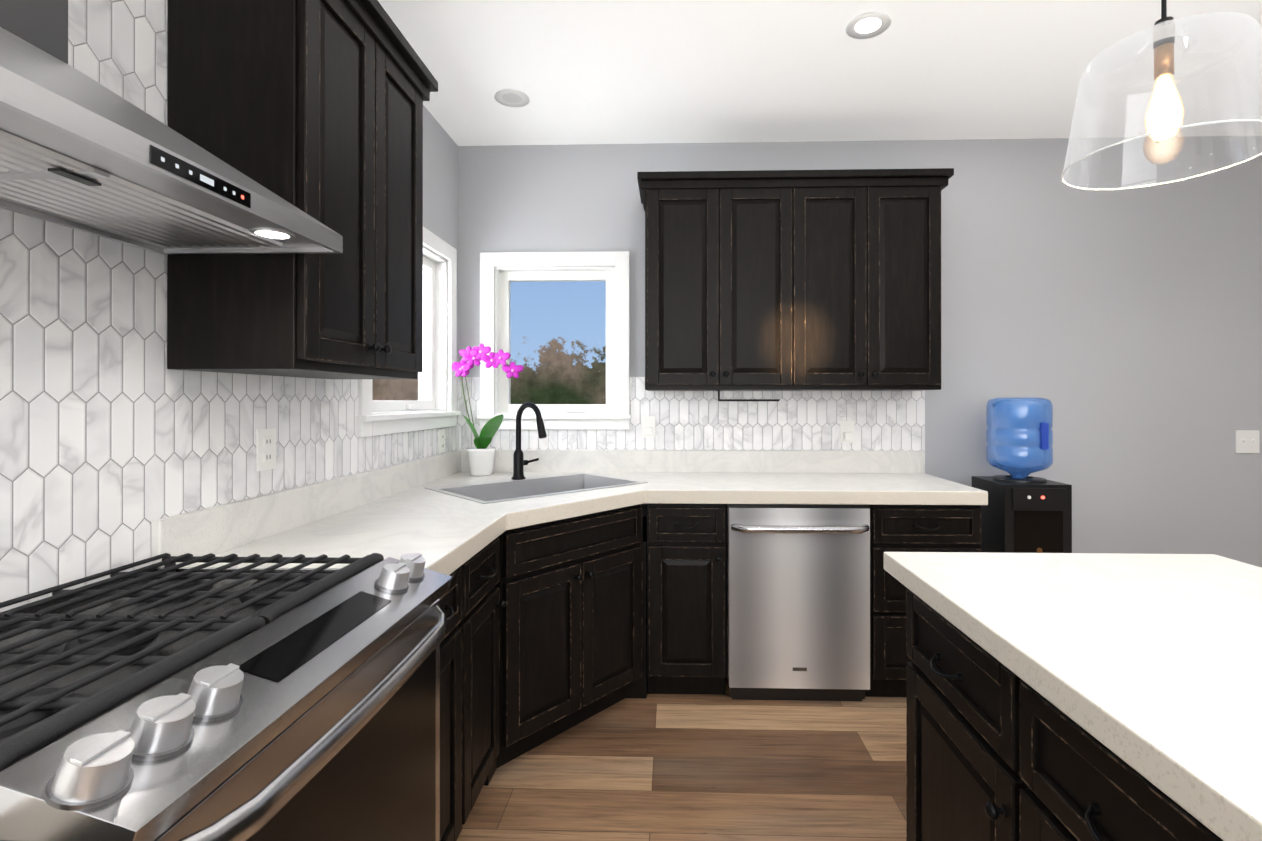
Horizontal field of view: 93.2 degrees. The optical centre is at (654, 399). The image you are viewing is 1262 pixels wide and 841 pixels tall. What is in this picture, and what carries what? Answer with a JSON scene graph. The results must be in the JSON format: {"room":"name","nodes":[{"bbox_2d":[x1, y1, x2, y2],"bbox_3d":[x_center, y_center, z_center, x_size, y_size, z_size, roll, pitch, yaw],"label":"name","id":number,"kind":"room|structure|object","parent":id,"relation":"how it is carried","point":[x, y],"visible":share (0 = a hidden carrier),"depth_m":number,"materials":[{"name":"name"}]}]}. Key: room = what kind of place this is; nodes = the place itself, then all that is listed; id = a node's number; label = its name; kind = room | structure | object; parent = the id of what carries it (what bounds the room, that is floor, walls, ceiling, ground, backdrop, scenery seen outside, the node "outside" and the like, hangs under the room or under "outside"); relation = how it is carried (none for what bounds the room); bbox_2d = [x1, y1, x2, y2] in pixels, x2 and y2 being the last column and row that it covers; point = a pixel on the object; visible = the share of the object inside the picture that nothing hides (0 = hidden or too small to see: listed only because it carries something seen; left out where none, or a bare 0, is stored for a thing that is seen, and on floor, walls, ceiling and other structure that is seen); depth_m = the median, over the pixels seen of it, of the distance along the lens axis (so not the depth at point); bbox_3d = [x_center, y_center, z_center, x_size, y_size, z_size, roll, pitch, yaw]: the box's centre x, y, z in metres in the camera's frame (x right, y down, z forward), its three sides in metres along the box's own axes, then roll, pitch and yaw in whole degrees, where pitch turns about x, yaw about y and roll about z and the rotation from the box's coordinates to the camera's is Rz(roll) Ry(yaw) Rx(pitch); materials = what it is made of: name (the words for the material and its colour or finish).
{"room":"kitchen","nodes":[
{"label":"kitchen","id":0,"kind":"room"},
{"bbox_2d":[418,105,457,399],"bbox_3d":[-1.234,-0.040,-0.025,0.150,2.670,6.500,0,0,2],"label":"wall","id":1,"kind":"structure","parent":0,"point":[440,182],"depth_m":2.99,"materials":[{"name":"grey paint"}]},
{"bbox_2d":[0,0,342,254],"bbox_3d":[-0.916,-0.847,0.879,0.413,1.047,0.923,0,0,2],"label":"range hood","id":2,"kind":"object","parent":1,"relation":"attached to","point":[80,151],"visible":1,"depth_m":0.91,"materials":[{"name":"silver metal"}]},
{"bbox_2d":[0,0,458,602],"bbox_3d":[-1.148,-0.471,0.220,0.008,1.804,5.992,0,0,2],"label":"wall tile","id":3,"kind":"structure","parent":1,"relation":"attached to","point":[116,436],"depth_m":1.23,"materials":[{"name":"tile"}]},
{"bbox_2d":[256,428,275,470],"bbox_3d":[-1.095,0.142,1.686,0.009,0.115,0.075,0,0,2],"label":"electrical outlet","id":4,"kind":"object","parent":3,"relation":"attached to","point":[265,449],"visible":1,"depth_m":1.68,"materials":[{"name":"white plastic"}]},
{"bbox_2d":[438,429,444,452],"bbox_3d":[-1.057,0.209,2.968,0.009,0.115,0.075,0,0,2],"label":"electrical outlet","id":5,"kind":"object","parent":3,"relation":"attached to","point":[441,441],"visible":1,"depth_m":2.95,"materials":[{"name":"white plastic"}]},
{"bbox_2d":[167,0,437,378],"bbox_3d":[-0.923,-0.574,1.695,0.350,1.014,0.690,0,0,2],"label":"upper cabinet","id":6,"kind":"object","parent":1,"relation":"attached to","point":[313,109],"visible":1,"depth_m":1.38,"materials":[{"name":"black wood"}]},
{"bbox_2d":[357,226,460,436],"bbox_3d":[-1.114,-0.324,2.666,0.150,0.930,0.975,0,0,2],"label":"window","id":7,"kind":"structure","parent":1,"relation":"in","point":[435,408],"depth_m":3.01,"materials":[{"name":"white wood"}]},
{"bbox_2d":[456,676,906,840],"bbox_3d":[1.984,1.345,-0.123,6.590,0.100,6.800,0,0,2],"label":"floor","id":8,"kind":"structure","parent":0,"point":[685,767],"depth_m":2.05,"materials":[{"name":"brown wood"}]},
{"bbox_2d":[0,553,452,840],"bbox_3d":[-0.760,0.808,0.913,0.702,0.978,0.764,0,0,2],"label":"stove","id":9,"kind":"object","parent":8,"relation":"on","point":[165,698],"visible":1,"depth_m":0.82,"materials":[{"name":"silver metal"}]},
{"bbox_2d":[440,606,478,840],"bbox_3d":[-0.816,0.871,1.515,0.565,0.855,0.420,0,0,2],"label":"base cabinet","id":10,"kind":"object","parent":8,"relation":"on","point":[459,648],"depth_m":1.61,"materials":[{"name":"black wood"}]},
{"bbox_2d":[479,606,506,793],"bbox_3d":[-0.807,0.872,1.801,0.565,0.855,0.420,0,0,2],"label":"base cabinet","id":11,"kind":"object","parent":8,"relation":"on","point":[492,619],"depth_m":1.94,"materials":[{"name":"black wood"}]},
{"bbox_2d":[507,606,646,762],"bbox_3d":[-0.315,0.873,2.320,0.510,0.855,0.598,0,0,2],"label":"base cabinet","id":12,"kind":"object","parent":8,"relation":"on","point":[566,665],"depth_m":2.25,"materials":[{"name":"black wood"}]},
{"bbox_2d":[184,470,987,609],"bbox_3d":[0.161,0.414,2.215,2.445,0.058,1.878,0,0,2],"label":"countertop","id":13,"kind":"structure","parent":12,"relation":"on","point":[494,553],"depth_m":2.47,"materials":[{"name":"white stone"}]},
{"bbox_2d":[452,343,523,475],"bbox_3d":[-0.849,0.051,3.043,0.376,0.669,0.183,0,0,2],"label":"orchid","id":14,"kind":"object","parent":13,"relation":"on","point":[481,455],"visible":1,"depth_m":3.01,"materials":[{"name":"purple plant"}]},
{"bbox_2d":[511,402,546,479],"bbox_3d":[-0.590,0.198,2.831,0.190,0.368,0.203,0,0,2],"label":"faucet","id":15,"kind":"object","parent":13,"relation":"on","point":[519,462],"visible":1,"depth_m":2.83,"materials":[{"name":"black metal"}]},
{"bbox_2d":[424,472,647,503],"bbox_3d":[-0.514,0.485,2.662,0.960,0.207,0.960,0,0,2],"label":"sink","id":16,"kind":"object","parent":13,"relation":"in","point":[498,487],"depth_m":2.70,"materials":[{"name":"grey metal"}]},
{"bbox_2d":[647,606,726,694],"bbox_3d":[0.110,0.874,2.806,0.411,0.855,0.610,0,0,2],"label":"base cabinet","id":17,"kind":"object","parent":8,"relation":"on","point":[687,645],"depth_m":2.55,"materials":[{"name":"black wood"}]},
{"bbox_2d":[727,504,869,700],"bbox_3d":[0.620,0.875,2.788,0.598,0.853,0.654,0,0,2],"label":"dishwasher","id":18,"kind":"object","parent":8,"relation":"on","point":[798,601],"visible":0.9,"depth_m":2.52,"materials":[{"name":"silver metal"}]},
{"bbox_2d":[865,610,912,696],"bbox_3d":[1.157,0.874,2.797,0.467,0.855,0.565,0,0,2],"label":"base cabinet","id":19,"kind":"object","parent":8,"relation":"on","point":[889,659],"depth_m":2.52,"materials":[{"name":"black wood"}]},
{"bbox_2d":[972,398,1071,552],"bbox_3d":[1.732,0.647,2.822,0.297,1.308,0.330,0,0,2],"label":"water cooler","id":20,"kind":"object","parent":8,"relation":"on","point":[1022,511],"visible":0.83,"depth_m":2.71,"materials":[{"name":"black plastic"}]},
{"bbox_2d":[884,568,1235,840],"bbox_3d":[0.920,0.862,0.028,0.759,0.868,2.876,0,0,2],"label":"kitchen island","id":21,"kind":"object","parent":8,"relation":"on","point":[991,756],"depth_m":1.03,"materials":[{"name":"wood"}]},
{"bbox_2d":[884,552,1261,840],"bbox_3d":[0.937,0.403,0.025,0.812,0.046,2.930,0,0,2],"label":"island countertop","id":22,"kind":"structure","parent":21,"relation":"on","point":[1160,655],"depth_m":0.94,"materials":[{"name":"white stone"}]},
{"bbox_2d":[378,0,1261,145],"bbox_3d":[1.984,-1.425,-0.117,6.590,0.100,6.800,0,0,2],"label":"ceiling","id":23,"kind":"structure","parent":0,"point":[638,71],"depth_m":2.47,"materials":[{"name":"white paint"}]},
{"bbox_2d":[494,89,529,106],"bbox_3d":[-0.648,-1.366,2.709,0.156,0.006,0.156,0,0,2],"label":"recessed light","id":24,"kind":"object","parent":23,"relation":"in","point":[510,98],"visible":1,"depth_m":2.71,"materials":[{"name":"white plastic"}]},
{"bbox_2d":[846,11,890,38],"bbox_3d":[0.780,-1.367,2.182,0.156,0.006,0.156,0,0,2],"label":"recessed light","id":25,"kind":"object","parent":23,"relation":"in","point":[866,25],"visible":1,"depth_m":2.18,"materials":[{"name":"white plastic"}]},
{"bbox_2d":[1061,0,1261,189],"bbox_3d":[0.966,-0.912,1.132,0.324,0.919,0.324,0,0,2],"label":"pendant light","id":26,"kind":"object","parent":23,"relation":"hanging from","point":[1163,118],"visible":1,"depth_m":1.12,"materials":[{"name":"clear glass"}]},
{"bbox_2d":[458,136,1261,567],"bbox_3d":[2.083,-0.033,3.204,6.590,2.670,0.150,0,0,2],"label":"wall","id":27,"kind":"structure","parent":0,"point":[1120,330],"depth_m":3.12,"materials":[{"name":"grey paint"}]},
{"bbox_2d":[477,251,630,429],"bbox_3d":[-0.534,-0.312,3.242,0.823,0.949,0.150,0,0,2],"label":"window","id":28,"kind":"structure","parent":27,"relation":"in","point":[500,272],"depth_m":3.20,"materials":[{"name":"white wood"}]},
{"bbox_2d":[459,377,924,472],"bbox_3d":[0.184,0.159,3.180,2.478,0.555,0.008,0,0,2],"label":"wall tile","id":29,"kind":"structure","parent":27,"relation":"attached to","point":[797,420],"depth_m":3.17,"materials":[{"name":"tile"}]},
{"bbox_2d":[641,416,654,436],"bbox_3d":[-0.034,0.147,3.165,0.075,0.115,0.034,0,0,2],"label":"electrical outlet","id":30,"kind":"object","parent":29,"relation":"attached to","point":[647,426],"visible":1,"depth_m":3.18,"materials":[{"name":"white plastic"}]},
{"bbox_2d":[840,421,853,442],"bbox_3d":[1.016,0.172,3.134,0.075,0.115,0.034,0,0,2],"label":"electrical outlet","id":31,"kind":"object","parent":29,"relation":"attached to","point":[846,431],"visible":1,"depth_m":3.15,"materials":[{"name":"white plastic"}]},
{"bbox_2d":[641,176,808,390],"bbox_3d":[0.341,-0.545,3.015,0.766,1.001,0.328,0,0,2],"label":"upper cabinet","id":32,"kind":"object","parent":27,"relation":"attached to","point":[792,280],"depth_m":2.85,"materials":[{"name":"black wood"}]},
{"bbox_2d":[716,390,778,400],"bbox_3d":[0.464,-0.016,2.976,0.314,0.056,0.028,0,0,2],"label":"towel bar","id":33,"kind":"object","parent":32,"relation":"attached to","point":[719,399],"visible":0.98,"depth_m":2.97,"materials":[{"name":"black metal"}]},
{"bbox_2d":[809,172,948,390],"bbox_3d":[0.986,-0.545,2.995,0.766,1.001,0.328,0,0,2],"label":"upper cabinet","id":34,"kind":"object","parent":27,"relation":"attached to","point":[875,241],"depth_m":2.83,"materials":[{"name":"black wood"}]},
{"bbox_2d":[1235,430,1259,452],"bbox_3d":[3.075,0.222,3.090,0.118,0.118,0.016,0,0,2],"label":"light switch","id":35,"kind":"object","parent":27,"relation":"attached to","point":[1247,441],"visible":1,"depth_m":3.09,"materials":[{"name":"white plastic"}]},
{"label":"outside","id":36,"kind":"structure","parent":0,"visible":0},
{"bbox_2d":[372,281,605,403],"bbox_3d":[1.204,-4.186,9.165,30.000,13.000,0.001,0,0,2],"label":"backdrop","id":37,"kind":"structure","parent":36,"point":[550,373],"depth_m":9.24,"materials":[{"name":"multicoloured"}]}
]}

